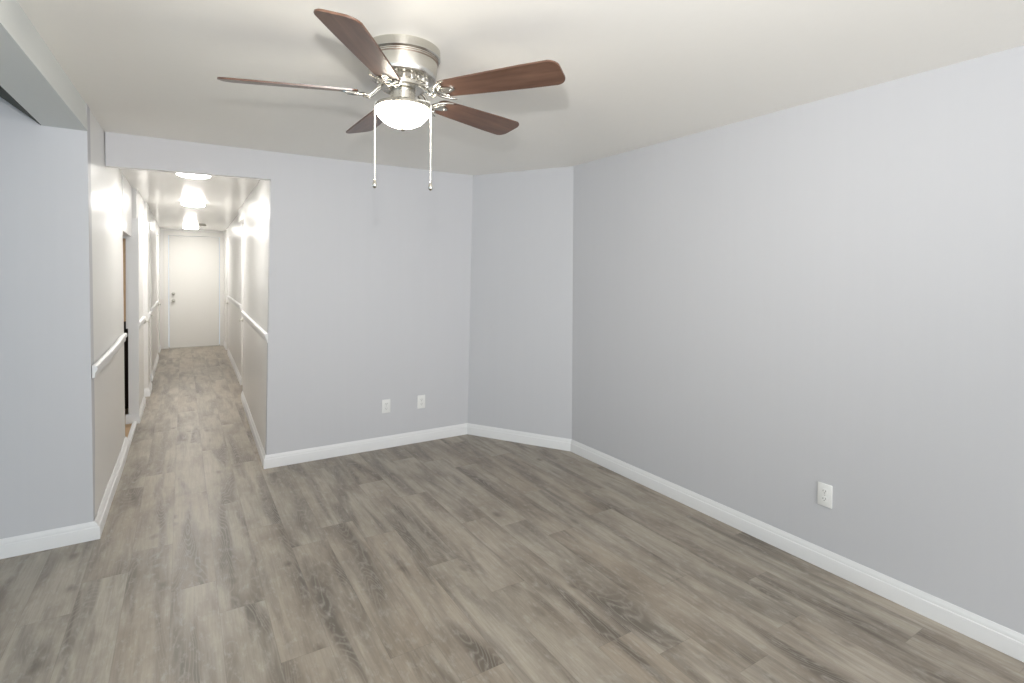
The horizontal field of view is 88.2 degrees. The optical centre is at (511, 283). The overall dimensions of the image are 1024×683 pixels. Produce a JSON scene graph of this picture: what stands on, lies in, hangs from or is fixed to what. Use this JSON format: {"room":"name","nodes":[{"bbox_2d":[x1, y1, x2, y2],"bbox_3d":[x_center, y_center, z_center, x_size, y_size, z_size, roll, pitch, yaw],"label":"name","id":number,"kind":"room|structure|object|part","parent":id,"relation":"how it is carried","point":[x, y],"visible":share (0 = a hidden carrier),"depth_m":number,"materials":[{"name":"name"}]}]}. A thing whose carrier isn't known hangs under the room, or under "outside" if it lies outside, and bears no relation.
{"room":"empty living room","nodes":[
{"label":"empty living room","id":0,"kind":"room"},
{"bbox_2d":[0,86,40,124],"bbox_3d":[-0.984,-0.951,-0.102,0.417,0.368,6.512,0,1,-31],"label":"ceiling","id":1,"kind":"structure","parent":0,"point":[5,95],"depth_m":2.54,"materials":[{"name":"grey paint"}]},
{"bbox_2d":[0,97,94,538],"bbox_3d":[-3.644,0.048,2.138,3.076,2.750,0.110,0,1,-32],"label":"wall","id":2,"kind":"structure","parent":0,"point":[47,402],"depth_m":2.80,"materials":[{"name":"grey paint"}]},
{"bbox_2d":[0,521,99,558],"bbox_3d":[-3.610,1.374,2.117,3.106,0.099,0.016,0,1,-32],"label":"baseboard","id":3,"kind":"structure","parent":2,"relation":"attached to","point":[84,532],"depth_m":2.82,"materials":[{"name":"white paint"}]},
{"bbox_2d":[90,111,159,516],"bbox_3d":[-4.549,0.137,6.441,0.207,2.400,8.364,0,1,-32],"label":"wall","id":4,"kind":"structure","parent":0,"point":[106,183],"depth_m":3.72,"materials":[{"name":"white paint"}]},
{"bbox_2d":[92,333,126,377],"bbox_3d":[-2.766,0.461,3.672,0.042,0.090,1.763,0,1,-32],"label":"trim","id":5,"kind":"structure","parent":4,"relation":"attached to","point":[104,360],"depth_m":3.31,"materials":[{"name":"white paint"}]},
{"bbox_2d":[94,436,128,537],"bbox_3d":[-2.765,1.353,3.683,0.033,0.099,1.780,0,1,-32],"label":"baseboard","id":6,"kind":"structure","parent":4,"relation":"attached to","point":[100,519],"depth_m":3.46,"materials":[{"name":"white paint"}]},
{"bbox_2d":[123,238,125,320],"bbox_3d":[-3.747,-0.032,5.100,0.026,0.800,0.040,0,1,-32],"label":"trim","id":7,"kind":"structure","parent":4,"relation":"attached to","point":[124,239],"depth_m":5.09,"materials":[{"name":"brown wood"}]},
{"bbox_2d":[123,218,139,413],"bbox_3d":[-3.705,0.368,5.132,0.129,2.000,0.047,0,1,-32],"label":"trim","id":8,"kind":"structure","parent":4,"relation":"attached to","point":[132,243],"depth_m":5.12,"materials":[{"name":"white paint"}]},
{"bbox_2d":[127,421,136,446],"bbox_3d":[-3.460,1.362,4.800,0.035,0.028,0.850,0,1,-32],"label":"trim","id":9,"kind":"structure","parent":4,"relation":"attached to","point":[134,423],"depth_m":4.80,"materials":[{"name":"white paint"}]},
{"bbox_2d":[125,396,145,423],"bbox_3d":[-3.914,1.310,5.500,0.119,0.099,0.880,0,1,-32],"label":"baseboard","id":10,"kind":"structure","parent":4,"relation":"attached to","point":[129,418],"depth_m":5.15,"materials":[{"name":"white paint"}]},
{"bbox_2d":[139,316,145,327],"bbox_3d":[-3.881,0.408,5.537,0.024,0.070,0.815,0,1,-32],"label":"trim","id":11,"kind":"structure","parent":4,"relation":"attached to","point":[142,320],"depth_m":5.47,"materials":[{"name":"white paint"}]},
{"bbox_2d":[144,381,151,396],"bbox_3d":[-4.471,1.288,6.438,0.116,0.099,0.496,0,1,-32],"label":"baseboard","id":12,"kind":"structure","parent":4,"relation":"attached to","point":[147,391],"depth_m":6.25,"materials":[{"name":"white paint"}]},
{"bbox_2d":[151,354,158,380],"bbox_3d":[-5.451,1.252,7.995,0.100,0.099,2.116,0,1,-32],"label":"baseboard","id":13,"kind":"structure","parent":4,"relation":"attached to","point":[157,357],"depth_m":7.78,"materials":[{"name":"white paint"}]},
{"bbox_2d":[151,301,158,311],"bbox_3d":[-5.411,0.350,8.009,0.024,0.070,2.100,0,1,-32],"label":"trim","id":14,"kind":"structure","parent":4,"relation":"attached to","point":[155,305],"depth_m":7.74,"materials":[{"name":"white paint"}]},
{"bbox_2d":[124,321,127,408],"bbox_3d":[-4.909,0.208,5.230,1.800,2.295,0.100,0,1,-32],"label":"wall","id":15,"kind":"structure","parent":0,"point":[125,329],"depth_m":5.67,"materials":[{"name":"black"}]},
{"bbox_2d":[122,174,131,236],"bbox_3d":[-3.510,-0.681,4.720,0.120,0.475,0.850,0,1,-32],"label":"header","id":16,"kind":"object","parent":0,"point":[126,188],"depth_m":4.72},
{"bbox_2d":[119,169,259,230],"bbox_3d":[-4.927,-1.016,6.671,3.300,0.100,7.727,0,1,-32],"label":"ceiling","id":17,"kind":"structure","parent":0,"point":[163,192],"depth_m":5.73,"materials":[{"name":"white paint"}]},
{"bbox_2d":[183,225,198,228],"bbox_3d":[-5.710,-0.994,9.382,0.238,0.055,0.238,0,1,-32],"label":"ceiling lamp","id":18,"kind":"object","parent":17,"relation":"attached to","point":[184,226],"visible":1,"depth_m":9.30,"materials":[{"name":"white glass"}]},
{"bbox_3d":[-5.710,-0.996,9.382,0.238,0.034,0.238,0,1,-32],"label":"rim glass","id":19,"kind":"part","parent":18,"relation":"part of","materials":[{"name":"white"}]},
{"bbox_2d":[181,200,204,206],"bbox_3d":[-3.686,-0.918,6.108,0.238,0.055,0.238,0,1,-32],"label":"ceiling lamp","id":20,"kind":"object","parent":17,"relation":"attached to","point":[190,203],"visible":1,"depth_m":6.03,"materials":[{"name":"white glass"}]},
{"bbox_2d":[176,173,210,178],"bbox_3d":[-2.537,-0.874,4.208,0.238,0.055,0.238,0,1,-32],"label":"ceiling lamp","id":21,"kind":"object","parent":17,"relation":"attached to","point":[179,174],"visible":0.45,"depth_m":4.18,"materials":[{"name":"white glass"}]},
{"bbox_2d":[160,228,223,348],"bbox_3d":[-6.281,0.078,10.360,1.500,2.345,0.120,0,1,-32],"label":"wall","id":22,"kind":"structure","parent":0,"point":[161,230],"depth_m":10.05,"materials":[{"name":"white paint"}]},
{"bbox_2d":[164,231,223,348],"bbox_3d":[-6.224,0.124,10.354,1.010,2.255,0.112,0,1,-32],"label":"door","id":23,"kind":"structure","parent":22,"relation":"in","point":[191,268],"depth_m":10.35,"materials":[{"name":"white paint"}]},
{"bbox_2d":[224,229,228,349],"bbox_3d":[-5.546,0.110,10.335,0.120,2.295,0.700,0,1,-32],"label":"wall","id":24,"kind":"structure","parent":0,"point":[226,240],"depth_m":10.03,"materials":[{"name":"white paint"}]},
{"bbox_2d":[228,215,243,384],"bbox_3d":[-4.269,0.159,8.239,0.128,2.295,3.012,0,1,-31],"label":"wall","id":25,"kind":"structure","parent":0,"point":[236,229],"depth_m":7.75,"materials":[{"name":"white paint"}]},
{"bbox_2d":[227,349,241,384],"bbox_3d":[-4.339,1.257,8.221,0.016,0.099,3.010,0,1,-31],"label":"baseboard","id":26,"kind":"structure","parent":25,"relation":"attached to","point":[234,366],"depth_m":7.85,"materials":[{"name":"white paint"}]},
{"bbox_2d":[227,296,241,309],"bbox_3d":[-4.332,0.285,8.203,0.024,0.070,3.010,0,1,-31],"label":"trim","id":27,"kind":"structure","parent":25,"relation":"attached to","point":[230,299],"depth_m":7.76,"materials":[{"name":"white paint"}]},
{"bbox_2d":[238,204,243,222],"bbox_3d":[-3.279,-0.867,6.546,0.135,0.165,0.870,0,1,-32],"label":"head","id":28,"kind":"structure","parent":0,"point":[241,210],"depth_m":6.62},
{"bbox_2d":[243,180,269,450],"bbox_3d":[-2.456,0.181,5.128,0.159,2.395,2.450,0,1,-31],"label":"wall","id":29,"kind":"structure","parent":0,"point":[256,205],"depth_m":4.77,"materials":[{"name":"white paint"}]},
{"bbox_2d":[241,391,265,467],"bbox_3d":[-2.511,1.329,5.076,0.016,0.099,2.524,0,1,-31],"label":"baseboard","id":30,"kind":"structure","parent":29,"relation":"attached to","point":[257,440],"depth_m":4.74,"materials":[{"name":"white paint"}]},
{"bbox_2d":[241,311,267,342],"bbox_3d":[-2.502,0.385,5.075,0.024,0.085,2.497,0,1,-31],"label":"trim","id":31,"kind":"structure","parent":29,"relation":"attached to","point":[256,327],"depth_m":4.67,"materials":[{"name":"white paint"}]},
{"bbox_2d":[105,132,472,454],"bbox_3d":[-1.542,0.202,4.227,2.714,2.400,0.070,0,1,-32],"label":"wall","id":32,"kind":"structure","parent":0,"point":[369,287],"depth_m":4.33,"materials":[{"name":"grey paint"}]},
{"bbox_2d":[264,423,466,468],"bbox_3d":[-1.145,1.352,4.451,1.729,0.099,0.016,0,1,-32],"label":"baseboard","id":33,"kind":"structure","parent":32,"relation":"attached to","point":[335,450],"depth_m":4.38,"materials":[{"name":"white paint"}]},
{"bbox_2d":[382,399,389,412],"bbox_3d":[-1.071,1.046,4.494,0.072,0.116,0.010,0,1,-32],"label":"wall outlet","id":34,"kind":"object","parent":32,"relation":"attached to","point":[385,403],"visible":1,"depth_m":4.49,"materials":[{"name":"white plastic"}]},
{"bbox_2d":[417,395,424,408],"bbox_3d":[-0.801,1.046,4.662,0.072,0.116,0.010,0,1,-32],"label":"wall outlet","id":35,"kind":"object","parent":32,"relation":"attached to","point":[420,398],"visible":1,"depth_m":4.66,"materials":[{"name":"white plastic"}]},
{"bbox_2d":[0,344,1023,682],"bbox_3d":[-2.817,1.446,3.847,6.682,0.106,15.250,0,1,-32],"label":"floor","id":36,"kind":"structure","parent":0,"point":[467,558],"depth_m":2.53,"materials":[{"name":"grey laminate"}]},
{"bbox_2d":[17,0,1023,174],"bbox_3d":[0.528,-0.977,1.286,3.502,0.100,7.263,0,1,-32],"label":"ceiling","id":37,"kind":"structure","parent":0,"point":[638,74],"depth_m":2.24,"materials":[{"name":"white paint"}]},
{"bbox_2d":[217,8,564,190],"bbox_3d":[-0.473,-0.667,2.201,1.329,0.571,1.269,0,1,-32],"label":"ceiling fan","id":38,"kind":"object","parent":37,"relation":"hanging from","point":[404,67],"visible":1,"depth_m":2.04,"materials":[{"name":"brown wood"}]},
{"bbox_3d":[-0.861,-0.772,2.057,0.504,0.007,0.144,0,15,-13],"label":"blade","id":39,"kind":"part","parent":38,"relation":"part of","materials":[{"name":"brown wood"}]},
{"bbox_3d":[-0.480,-0.763,1.730,0.144,0.007,0.504,15,2,4],"label":"blade","id":40,"kind":"part","parent":38,"relation":"part of","materials":[{"name":"brown wood"}]},
{"bbox_3d":[-0.600,-0.772,2.121,0.163,0.059,0.126,0,1,-13],"label":"blade arm","id":41,"kind":"part","parent":38,"relation":"part of","materials":[{"name":"silver metal"}]},
{"bbox_3d":[-0.667,-0.778,2.520,0.144,0.007,0.504,-16,10,-30],"label":"blade","id":42,"kind":"part","parent":38,"relation":"part of","materials":[{"name":"brown wood"}]},
{"bbox_3d":[-0.530,-0.588,2.158,0.068,0.331,0.006,0,1,0],"label":"pull chain","id":43,"kind":"part","parent":38,"relation":"part of","materials":[{"name":"white metal"}]},
{"bbox_3d":[-0.461,-0.769,1.997,0.126,0.059,0.163,1,1,5],"label":"blade arm","id":44,"kind":"part","parent":38,"relation":"part of","materials":[{"name":"silver metal"}]},
{"bbox_3d":[-0.446,-0.673,2.157,0.215,0.076,0.215,0,1,-32],"label":"lamp shade","id":45,"kind":"part","parent":38,"relation":"part of","materials":[{"name":"white glass"}]},
{"bbox_3d":[-0.363,-0.583,2.159,0.068,0.339,0.006,0,1,0],"label":"pull chain","id":46,"kind":"part","parent":38,"relation":"part of","materials":[{"name":"white metal"}]},
{"bbox_3d":[-0.340,-0.773,2.273,0.126,0.059,0.163,1,1,41],"label":"blade arm","id":47,"kind":"part","parent":38,"relation":"part of","materials":[{"name":"silver metal"}]},
{"bbox_3d":[-0.300,-0.769,2.091,0.163,0.059,0.126,1,1,23],"label":"blade arm","id":48,"kind":"part","parent":38,"relation":"part of","materials":[{"name":"silver metal"}]},
{"bbox_3d":[-0.167,-0.774,2.478,0.144,0.007,0.504,-17,-10,40],"label":"blade","id":49,"kind":"part","parent":38,"relation":"part of","materials":[{"name":"brown wood"}]},
{"bbox_3d":[-0.051,-0.764,1.990,0.504,0.007,0.144,1,-13,23],"label":"blade","id":50,"kind":"part","parent":38,"relation":"part of","materials":[{"name":"brown wood"}]},
{"bbox_2d":[468,166,573,438],"bbox_3d":[0.083,0.207,4.740,1.044,2.400,0.162,1,1,26],"label":"wall","id":51,"kind":"structure","parent":0,"point":[520,379],"depth_m":4.66,"materials":[{"name":"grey paint"}]},
{"bbox_2d":[467,423,571,450],"bbox_3d":[0.041,1.358,4.678,1.028,0.099,0.016,1,1,26],"label":"baseboard","id":52,"kind":"structure","parent":51,"relation":"attached to","point":[553,442],"depth_m":4.66,"materials":[{"name":"white paint"}]},
{"bbox_2d":[572,45,1023,634],"bbox_3d":[2.198,0.277,1.851,0.123,2.400,6.204,0,1,-32],"label":"wall","id":53,"kind":"structure","parent":0,"point":[767,308],"depth_m":2.64,"materials":[{"name":"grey paint"}]},
{"bbox_2d":[571,440,1023,661],"bbox_3d":[2.134,1.427,1.827,0.016,0.099,6.187,0,1,-32],"label":"baseboard","id":54,"kind":"structure","parent":53,"relation":"attached to","point":[1005,640],"depth_m":2.63,"materials":[{"name":"white paint"}]},
{"bbox_2d":[817,481,832,508],"bbox_3d":[1.596,1.081,2.694,0.010,0.116,0.072,0,1,-32],"label":"wall outlet","id":55,"kind":"object","parent":53,"relation":"attached to","point":[824,498],"visible":1,"depth_m":2.69,"materials":[{"name":"white plastic"}]},
{"bbox_3d":[1.183,0.173,-2.511,6.550,2.750,0.120,0,1,-32],"label":"wall","id":56,"kind":"structure","parent":0,"visible":0},
{"bbox_2d":[0,0,87,130],"bbox_3d":[-0.743,-1.041,0.094,0.191,0.550,6.389,0,1,-31],"label":"beam","id":57,"kind":"structure","parent":56,"relation":"attached to","point":[30,73],"depth_m":2.14,"materials":[{"name":"grey paint"}]}
]}

